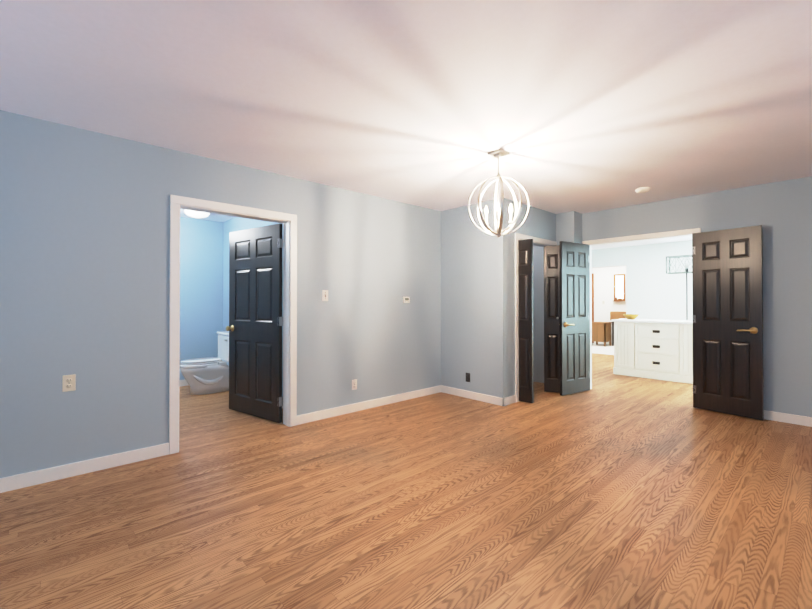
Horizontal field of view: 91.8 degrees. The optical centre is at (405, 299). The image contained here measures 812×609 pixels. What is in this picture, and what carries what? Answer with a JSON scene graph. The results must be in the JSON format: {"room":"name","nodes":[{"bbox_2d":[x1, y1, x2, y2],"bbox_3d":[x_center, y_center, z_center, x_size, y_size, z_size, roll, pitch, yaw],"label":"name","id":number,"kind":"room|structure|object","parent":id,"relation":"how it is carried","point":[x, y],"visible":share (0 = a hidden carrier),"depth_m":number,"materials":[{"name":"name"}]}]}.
{"room":"empty bedroom","nodes":[
{"label":"empty bedroom","id":0,"kind":"room"},
{"bbox_2d":[180,217,222,379],"bbox_3d":[-3.764,0.032,5.273,2.690,2.440,0.120,0,-1,-43],"label":"wall","id":1,"kind":"structure","parent":0,"point":[201,283],"depth_m":5.84,"materials":[{"name":"blue paint"}]},
{"bbox_2d":[179,379,188,386],"bbox_3d":[-3.725,1.205,5.208,2.430,0.092,0.016,0,-1,-43],"label":"baseboard","id":2,"kind":"structure","parent":1,"relation":"attached to","point":[183,382],"depth_m":5.67,"materials":[{"name":"white wood"}]},
{"bbox_2d":[0,110,440,477],"bbox_3d":[-1.918,0.017,3.208,6.380,2.440,0.120,0,-1,-43],"label":"wall","id":3,"kind":"structure","parent":0,"point":[84,256],"depth_m":2.99,"materials":[{"name":"blue paint"}]},
{"bbox_2d":[62,374,75,391],"bbox_3d":[-2.338,0.583,2.730,0.070,0.114,0.010,0,-1,-43],"label":"electrical outlet","id":4,"kind":"object","parent":3,"relation":"attached to","point":[68,382],"visible":1,"depth_m":2.73,"materials":[{"name":"beige plastic"}]},
{"bbox_2d":[0,385,440,492],"bbox_3d":[-1.872,1.190,3.149,6.380,0.092,0.016,0,-1,-43],"label":"baseboard","id":5,"kind":"structure","parent":3,"relation":"attached to","point":[22,480],"depth_m":2.94,"materials":[{"name":"white wood"}]},
{"bbox_2d":[169,195,296,453],"bbox_3d":[-1.525,0.203,3.555,1.094,2.072,0.144,0,-1,-43],"label":"door frame","id":6,"kind":"structure","parent":3,"relation":"attached to","point":[176,201],"depth_m":3.54,"materials":[{"name":"white wood"}]},
{"bbox_2d":[226,223,282,422],"bbox_3d":[-1.633,0.240,4.165,0.287,1.983,0.891,0,-1,-43],"label":"bathroom door","id":7,"kind":"structure","parent":3,"relation":"in","point":[254,328],"depth_m":4.14,"materials":[{"name":"black wood"}]},
{"bbox_2d":[322,290,327,300],"bbox_3d":[-0.839,-0.037,4.103,0.070,0.114,0.018,0,-1,-43],"label":"light switch","id":8,"kind":"object","parent":3,"relation":"attached to","point":[324,295],"visible":1,"depth_m":4.10,"materials":[{"name":"white plastic"}]},
{"bbox_2d":[352,379,356,389],"bbox_3d":[-0.569,0.945,4.349,0.070,0.114,0.010,0,-1,-43],"label":"electrical outlet","id":9,"kind":"object","parent":3,"relation":"attached to","point":[354,384],"visible":1,"depth_m":4.35,"materials":[{"name":"white plastic"}]},
{"bbox_2d":[403,297,409,302],"bbox_3d":[0.003,0.009,4.871,0.100,0.076,0.024,0,-1,-43],"label":"thermostat","id":10,"kind":"object","parent":3,"relation":"attached to","point":[406,299],"visible":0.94,"depth_m":4.86,"materials":[{"name":"white plastic"}]},
{"bbox_2d":[223,217,282,396],"bbox_3d":[-1.881,0.031,5.120,0.120,2.440,2.650,0,-1,-43],"label":"wall","id":11,"kind":"structure","parent":0,"point":[234,224],"depth_m":5.87,"materials":[{"name":"blue paint"}]},
{"bbox_2d":[0,353,811,608],"bbox_3d":[0.939,1.273,4.108,12.220,0.060,8.400,0,-1,-43],"label":"floor","id":12,"kind":"structure","parent":0,"point":[609,490],"depth_m":2.26,"materials":[{"name":"brown wood"}]},
{"bbox_2d":[180,331,228,394],"bbox_3d":[-2.642,0.855,5.305,0.730,0.795,0.490,0,-1,-43],"label":"toilet","id":13,"kind":"object","parent":12,"relation":"on","point":[208,375],"visible":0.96,"depth_m":5.18,"materials":[{"name":"white ceramic"}]},
{"bbox_2d":[613,323,634,376],"bbox_3d":[3.837,0.823,6.717,0.626,0.880,0.315,0,-1,-43],"label":"base cabinet","id":14,"kind":"object","parent":12,"relation":"on","point":[624,333],"depth_m":6.52,"materials":[{"name":"white wood"}]},
{"bbox_2d":[635,323,682,382],"bbox_3d":[4.149,0.820,6.376,0.626,0.880,0.720,0,-1,-43],"label":"base cabinet","id":15,"kind":"object","parent":12,"relation":"on","point":[657,349],"depth_m":6.13,"materials":[{"name":"white wood"}]},
{"bbox_2d":[611,319,691,322],"bbox_3d":[4.144,0.362,6.375,0.660,0.036,1.300,0,-1,-43],"label":"countertop","id":16,"kind":"structure","parent":15,"relation":"on","point":[615,320],"depth_m":6.33,"materials":[{"name":"white stone"}]},
{"bbox_2d":[623,314,638,319],"bbox_3d":[3.848,0.305,6.728,0.250,0.085,0.250,0,-1,-43],"label":"bowl","id":17,"kind":"object","parent":16,"relation":"on","point":[631,316],"visible":1,"depth_m":6.67,"materials":[{"name":"gold metal"}]},
{"bbox_2d":[666,255,691,319],"bbox_3d":[4.939,0.250,6.914,0.300,2.028,0.576,0,-1,-43],"label":"floor lamp","id":18,"kind":"object","parent":12,"relation":"on","point":[686,266],"visible":0.6,"depth_m":6.92,"materials":[{"name":"black metal"}]},
{"bbox_2d":[683,323,692,383],"bbox_3d":[4.462,0.818,6.035,0.626,0.880,0.315,0,-1,-43],"label":"base cabinet","id":19,"kind":"object","parent":12,"relation":"on","point":[687,327],"depth_m":5.87,"materials":[{"name":"white wood"}]},
{"bbox_2d":[0,0,811,249],"bbox_3d":[1.889,-1.230,4.998,14.800,0.080,8.400,0,-1,-43],"label":"ceiling","id":20,"kind":"structure","parent":0,"point":[584,106],"depth_m":2.27,"materials":[{"name":"paint"}]},
{"bbox_2d":[184,210,208,217],"bbox_3d":[-2.837,-1.148,5.344,0.300,0.080,0.300,0,-1,-43],"label":"light","id":21,"kind":"object","parent":20,"relation":"attached to","point":[195,214],"visible":0.81,"depth_m":5.27,"materials":[{"name":"white"}]},
{"bbox_2d":[469,148,528,237],"bbox_3d":[0.758,-0.853,3.225,0.470,0.700,0.443,0,-1,-43],"label":"orb chandelier","id":22,"kind":"object","parent":20,"relation":"hanging from","point":[498,211],"visible":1,"depth_m":3.19,"materials":[{"name":"silver metal"}]},
{"bbox_2d":[635,187,649,192],"bbox_3d":[2.565,-1.176,4.260,0.140,0.040,0.140,0,-1,-43],"label":"smoke detector","id":23,"kind":"object","parent":20,"relation":"attached to","point":[642,190],"visible":1,"depth_m":4.22,"materials":[{"name":"white plastic"}]},
{"bbox_2d":[441,198,508,397],"bbox_3d":[0.807,0.030,5.044,0.120,2.440,1.095,0,-1,-43],"label":"wall","id":24,"kind":"structure","parent":0,"point":[474,301],"depth_m":4.90,"materials":[{"name":"blue paint"}]},
{"bbox_2d":[466,373,469,381],"bbox_3d":[0.781,0.990,4.970,0.010,0.114,0.070,0,-1,-43],"label":"electrical outlet","id":25,"kind":"object","parent":24,"relation":"attached to","point":[467,377],"visible":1,"depth_m":4.96,"materials":[{"name":"black plastic"}]},
{"bbox_2d":[441,385,515,405],"bbox_3d":[0.895,1.204,5.024,0.266,0.092,0.991,0,-1,-43],"label":"baseboard","id":26,"kind":"structure","parent":24,"relation":"attached to","point":[495,400],"depth_m":4.82,"materials":[{"name":"white wood"}]},
{"bbox_2d":[508,199,555,395],"bbox_3d":[1.616,0.031,5.124,1.180,2.440,0.120,0,-1,-43],"label":"wall","id":27,"kind":"structure","parent":0,"point":[539,223],"depth_m":4.79,"materials":[{"name":"blue paint"}]},
{"bbox_2d":[518,239,533,402],"bbox_3d":[1.437,0.255,4.770,0.228,1.963,0.066,0,-1,42],"label":"bifold door","id":28,"kind":"structure","parent":27,"relation":"in","point":[525,320],"depth_m":4.73,"materials":[{"name":"black wood"}]},
{"bbox_2d":[519,239,550,246],"bbox_3d":[1.660,0.256,5.163,0.900,1.990,0.120,0,-1,-43],"label":"door frame","id":29,"kind":"structure","parent":27,"relation":"attached to","point":[538,244],"depth_m":5.24,"materials":[{"name":"white wood"}]},
{"bbox_2d":[515,233,556,401],"bbox_3d":[1.707,0.226,5.112,1.030,2.050,0.020,0,-1,-43],"label":"trim","id":30,"kind":"structure","parent":27,"relation":"attached to","point":[518,236],"depth_m":4.77,"materials":[{"name":"white wood"}]},
{"bbox_2d":[544,245,559,392],"bbox_3d":[1.993,0.258,5.291,0.218,1.963,0.225,0,-1,-43],"label":"bifold door","id":31,"kind":"structure","parent":27,"relation":"in","point":[551,318],"depth_m":5.25,"materials":[{"name":"black wood"}]},
{"bbox_2d":[556,211,581,244],"bbox_3d":[2.232,0.034,5.517,0.260,2.440,0.374,0,-1,-43],"label":"column","id":32,"kind":"structure","parent":0,"point":[568,226],"depth_m":5.39,"materials":[{"name":"blue paint"}]},
{"bbox_2d":[592,343,613,354],"bbox_3d":[6.393,1.310,9.108,2.580,0.060,8.400,0,-1,-43],"label":"floor","id":33,"kind":"structure","parent":0,"point":[599,348],"depth_m":10.04,"materials":[{"name":"white"}]},
{"bbox_2d":[592,322,611,346],"bbox_3d":[5.434,0.968,10.971,0.450,0.650,0.430,0,-1,-43],"label":"base cabinet","id":34,"kind":"object","parent":33,"relation":"on","point":[601,331],"visible":0.77,"depth_m":10.81,"materials":[{"name":"brown wood"}]},
{"bbox_2d":[610,311,625,345],"bbox_3d":[6.011,0.818,10.864,0.365,0.950,0.580,0,-1,-43],"label":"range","id":35,"kind":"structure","parent":33,"relation":"on","point":[616,315],"depth_m":10.87,"materials":[{"name":"brown wood"}]},
{"bbox_2d":[592,266,625,340],"bbox_3d":[6.430,0.072,10.779,0.120,2.440,6.000,0,-1,-43],"label":"wall","id":36,"kind":"structure","parent":0,"point":[603,283],"depth_m":11.40,"materials":[{"name":"white paint"}]},
{"bbox_2d":[592,273,593,342],"bbox_3d":[5.306,0.270,11.897,0.025,2.060,0.730,0,-1,-43],"label":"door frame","id":37,"kind":"structure","parent":36,"relation":"in","point":[592,299],"depth_m":11.63,"materials":[{"name":"brown wood"}]},
{"bbox_2d":[614,274,625,300],"bbox_3d":[6.005,-0.321,11.083,0.100,0.770,0.340,0,-1,-43],"label":"room window","id":38,"kind":"structure","parent":36,"relation":"in","point":[619,287],"depth_m":11.09,"materials":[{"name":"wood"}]},
{"bbox_2d":[592,240,692,319],"bbox_3d":[6.006,0.048,7.542,0.120,2.440,6.440,0,-1,-43],"label":"wall","id":39,"kind":"structure","parent":0,"point":[655,290],"depth_m":8.29,"materials":[{"name":"paint"}]},
{"bbox_2d":[592,265,626,318],"bbox_3d":[4.500,0.265,9.184,0.124,2.030,1.240,0,-1,-43],"label":"door frame","id":40,"kind":"structure","parent":39,"relation":"attached to","point":[626,281],"depth_m":8.69,"materials":[{"name":"white wood"}]},
{"bbox_2d":[533,176,811,416],"bbox_3d":[3.466,0.026,4.453,0.120,2.440,5.320,0,-1,-43],"label":"wall","id":41,"kind":"structure","parent":0,"point":[780,212],"depth_m":4.04,"materials":[{"name":"blue paint"}]},
{"bbox_2d":[559,241,589,395],"bbox_3d":[2.240,0.248,5.243,0.612,1.983,0.178,0,-1,-43],"label":"double door","id":42,"kind":"structure","parent":41,"relation":"in","point":[574,324],"depth_m":5.19,"materials":[{"name":"black wood"}]},
{"bbox_2d":[582,228,700,408],"bbox_3d":[2.949,0.222,5.004,0.144,2.056,1.337,0,-1,-43],"label":"door frame","id":43,"kind":"structure","parent":41,"relation":"attached to","point":[662,237],"depth_m":5.11,"materials":[{"name":"white wood"}]},
{"bbox_2d":[692,225,763,420],"bbox_3d":[3.441,0.241,4.241,0.168,1.983,0.609,0,-1,-43],"label":"double door","id":44,"kind":"structure","parent":41,"relation":"in","point":[727,290],"depth_m":4.21,"materials":[{"name":"black wood"}]},
{"bbox_2d":[764,410,811,426],"bbox_3d":[4.244,1.193,3.495,0.016,0.092,2.628,0,-1,-43],"label":"baseboard","id":45,"kind":"structure","parent":41,"relation":"attached to","point":[789,418],"depth_m":3.94,"materials":[{"name":"white wood"}]}
]}

